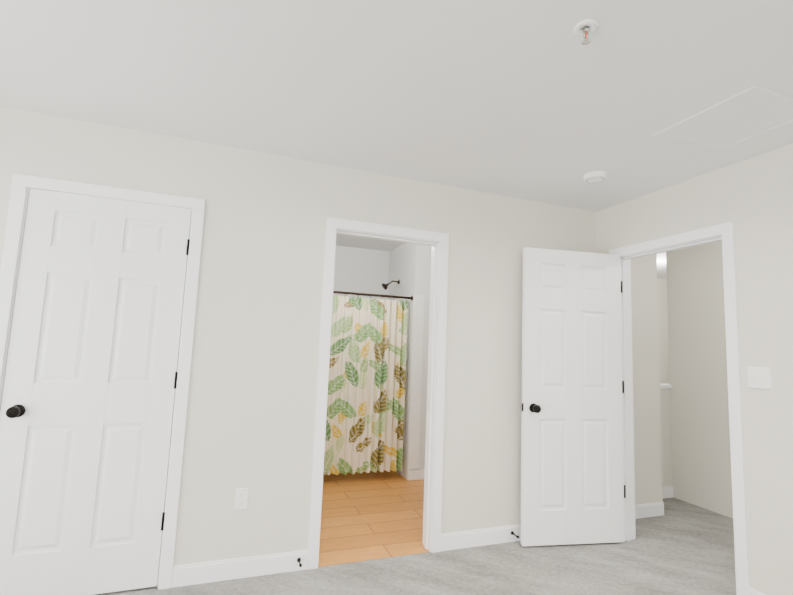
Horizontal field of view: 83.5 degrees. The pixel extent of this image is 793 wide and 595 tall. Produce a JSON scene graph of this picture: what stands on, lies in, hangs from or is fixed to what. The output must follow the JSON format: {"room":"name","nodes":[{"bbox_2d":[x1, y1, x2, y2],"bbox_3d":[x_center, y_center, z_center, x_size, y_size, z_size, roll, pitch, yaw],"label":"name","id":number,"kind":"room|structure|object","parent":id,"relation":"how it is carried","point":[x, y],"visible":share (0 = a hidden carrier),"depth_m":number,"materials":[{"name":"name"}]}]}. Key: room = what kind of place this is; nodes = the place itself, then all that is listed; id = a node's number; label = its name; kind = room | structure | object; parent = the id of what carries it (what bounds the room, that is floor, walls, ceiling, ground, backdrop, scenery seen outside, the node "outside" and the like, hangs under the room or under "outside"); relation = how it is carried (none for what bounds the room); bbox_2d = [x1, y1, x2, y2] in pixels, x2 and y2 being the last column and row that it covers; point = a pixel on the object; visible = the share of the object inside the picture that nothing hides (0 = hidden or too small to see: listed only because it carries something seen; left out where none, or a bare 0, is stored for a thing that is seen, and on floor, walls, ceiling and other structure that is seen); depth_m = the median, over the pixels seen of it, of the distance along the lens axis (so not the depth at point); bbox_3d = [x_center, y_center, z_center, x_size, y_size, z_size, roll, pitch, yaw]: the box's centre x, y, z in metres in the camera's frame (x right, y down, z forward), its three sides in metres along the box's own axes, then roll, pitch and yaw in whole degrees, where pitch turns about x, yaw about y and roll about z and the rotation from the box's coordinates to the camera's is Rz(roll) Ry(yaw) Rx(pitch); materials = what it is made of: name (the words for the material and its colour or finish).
{"room":"empty bedroom","nodes":[
{"label":"empty bedroom","id":0,"kind":"room"},
{"bbox_2d":[0,106,595,565],"bbox_3d":[-0.662,0.354,2.706,4.940,2.440,0.120,5,-7,-20],"label":"wall","id":1,"kind":"structure","parent":0,"point":[250,418],"depth_m":2.64,"materials":[{"name":"white paint"}]},
{"bbox_2d":[0,188,191,594],"bbox_3d":[-1.567,0.470,2.312,0.766,2.030,0.173,5,-7,-20],"label":"closet door","id":2,"kind":"structure","parent":1,"relation":"in","point":[88,400],"depth_m":2.29,"materials":[{"name":"white paint"}]},
{"bbox_2d":[0,173,205,589],"bbox_3d":[-1.583,0.452,2.353,0.896,2.097,0.152,5,-7,-20],"label":"door frame","id":3,"kind":"structure","parent":1,"relation":"attached to","point":[22,185],"depth_m":2.36,"materials":[{"name":"paint"}]},
{"bbox_2d":[234,488,248,509],"bbox_3d":[-0.867,1.128,2.487,0.070,0.114,0.009,5,-7,-20],"label":"outlet","id":4,"kind":"object","parent":1,"relation":"attached to","point":[241,498],"visible":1,"depth_m":2.48,"materials":[{"name":"plastic"}]},
{"bbox_2d":[307,217,448,569],"bbox_3d":[-0.102,0.572,2.894,0.854,2.092,0.152,5,-7,-20],"label":"door frame","id":5,"kind":"structure","parent":1,"relation":"attached to","point":[438,242],"depth_m":2.90,"materials":[{"name":"paint"}]},
{"bbox_2d":[171,468,764,594],"bbox_3d":[1.133,1.391,0.781,6.900,0.105,7.460,5,-7,-20],"label":"baseboard","id":6,"kind":"structure","parent":1,"relation":"attached to","point":[217,571],"depth_m":2.53,"materials":[{"name":"paint"}]},
{"bbox_2d":[333,246,389,299],"bbox_3d":[-0.348,0.518,4.104,2.270,2.440,2.300,5,-7,-20],"label":"wall","id":7,"kind":"structure","parent":0,"point":[359,270],"depth_m":5.26,"materials":[{"name":"grey paint"}]},
{"bbox_2d":[323,291,412,475],"bbox_3d":[-0.654,0.782,4.211,1.689,1.736,0.102,5,-7,-20],"label":"shower curtain","id":8,"kind":"object","parent":7,"relation":"hanging from","point":[366,396],"visible":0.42,"depth_m":4.34,"materials":[{"name":"multicoloured fabric"}]},
{"bbox_2d":[318,470,429,566],"bbox_3d":[-0.174,1.766,3.987,2.700,0.050,2.420,5,-7,-20],"label":"floor","id":9,"kind":"structure","parent":0,"point":[371,515],"depth_m":3.38,"materials":[{"name":"wood"}]},
{"bbox_2d":[0,0,792,278],"bbox_3d":[1.597,-0.933,1.622,8.240,0.060,8.540,5,-7,-20],"label":"ceiling","id":10,"kind":"structure","parent":0,"point":[535,100],"depth_m":1.91,"materials":[{"name":"white paint"}]},
{"bbox_2d":[573,19,598,44],"bbox_3d":[0.661,-0.918,1.551,0.082,0.058,0.082,5,-7,-20],"label":"sprinkler head","id":11,"kind":"object","parent":10,"relation":"attached to","point":[585,30],"visible":1,"depth_m":1.55},
{"bbox_2d":[584,171,606,182],"bbox_3d":[1.272,-0.766,2.841,0.140,0.035,0.140,5,-7,-20],"label":"smoke detector","id":12,"kind":"object","parent":10,"relation":"attached to","point":[595,177],"visible":1,"depth_m":2.81,"materials":[{"name":"plastic"}]},
{"bbox_2d":[653,85,792,152],"bbox_3d":[1.622,-0.841,2.148,0.460,0.009,0.480,5,-7,-20],"label":"attic hatch","id":13,"kind":"object","parent":10,"relation":"attached to","point":[749,113],"visible":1,"depth_m":2.12,"materials":[{"name":"white paint"}]},
{"bbox_2d":[388,243,431,479],"bbox_3d":[0.201,0.632,4.947,0.408,2.440,0.848,5,-7,-20],"label":"wall","id":14,"kind":"structure","parent":0,"point":[410,266],"depth_m":4.54,"materials":[{"name":"grey paint"}]},
{"bbox_2d":[382,280,399,289],"bbox_3d":[-0.068,-0.144,4.966,0.199,0.132,0.084,5,-7,-20],"label":"shower head","id":15,"kind":"object","parent":14,"relation":"attached to","point":[384,286],"visible":1,"depth_m":4.95},
{"bbox_2d":[94,497,735,594],"bbox_3d":[1.552,1.532,1.213,8.240,0.050,8.240,5,-7,-20],"label":"floor","id":16,"kind":"structure","parent":0,"point":[518,568],"depth_m":2.65,"materials":[{"name":"grey carpet"}]},
{"bbox_2d":[631,254,662,504],"bbox_3d":[1.818,0.579,3.876,0.780,2.440,0.420,5,-7,-20],"label":"wall","id":17,"kind":"structure","parent":0,"point":[646,410],"depth_m":3.75,"materials":[{"name":"white paint"}]},
{"bbox_2d":[657,278,668,383],"bbox_3d":[2.446,0.830,5.961,3.420,2.440,0.120,5,-7,-20],"label":"wall","id":18,"kind":"structure","parent":0,"point":[663,332],"depth_m":6.46,"materials":[{"name":"white paint"}]},
{"bbox_2d":[660,389,671,485],"bbox_3d":[2.764,1.389,4.324,1.420,1.000,0.100,5,-7,-20],"label":"wall","id":19,"kind":"structure","parent":0,"point":[666,437],"depth_m":4.20,"materials":[{"name":"white paint"}]},
{"bbox_2d":[660,384,671,388],"bbox_3d":[2.782,0.875,4.379,1.425,0.035,0.150,5,-7,-20],"label":"trim","id":20,"kind":"structure","parent":19,"relation":"on","point":[665,386],"depth_m":4.22,"materials":[{"name":"paint"}]},
{"bbox_2d":[596,143,792,594],"bbox_3d":[2.681,0.258,0.618,0.120,2.440,6.120,5,-7,-20],"label":"wall","id":21,"kind":"structure","parent":0,"point":[751,198],"depth_m":2.40,"materials":[{"name":"white paint"}]},
{"bbox_2d":[609,221,749,594],"bbox_3d":[1.816,0.645,2.902,0.152,2.097,0.899,5,-7,-20],"label":"door frame","id":22,"kind":"structure","parent":21,"relation":"attached to","point":[724,233],"depth_m":2.59,"materials":[{"name":"paint"}]},
{"bbox_2d":[520,247,624,545],"bbox_3d":[1.252,0.672,3.148,0.769,2.030,0.173,3,-6,-10],"label":"entry door","id":23,"kind":"structure","parent":22,"relation":"in","point":[572,481],"depth_m":3.13,"materials":[{"name":"white paint"}]},
{"bbox_2d":[747,367,771,389],"bbox_3d":[1.948,0.432,2.390,0.015,0.113,0.115,5,-7,-20],"label":"switch plate","id":24,"kind":"object","parent":21,"relation":"attached to","point":[759,377],"visible":1,"depth_m":2.39,"materials":[{"name":"plastic"}]},
{"bbox_2d":[666,241,732,517],"bbox_3d":[3.391,0.483,2.425,0.120,2.440,4.040,5,-7,-20],"label":"wall","id":25,"kind":"structure","parent":0,"point":[700,440],"depth_m":4.01,"materials":[{"name":"white paint"}]}
]}

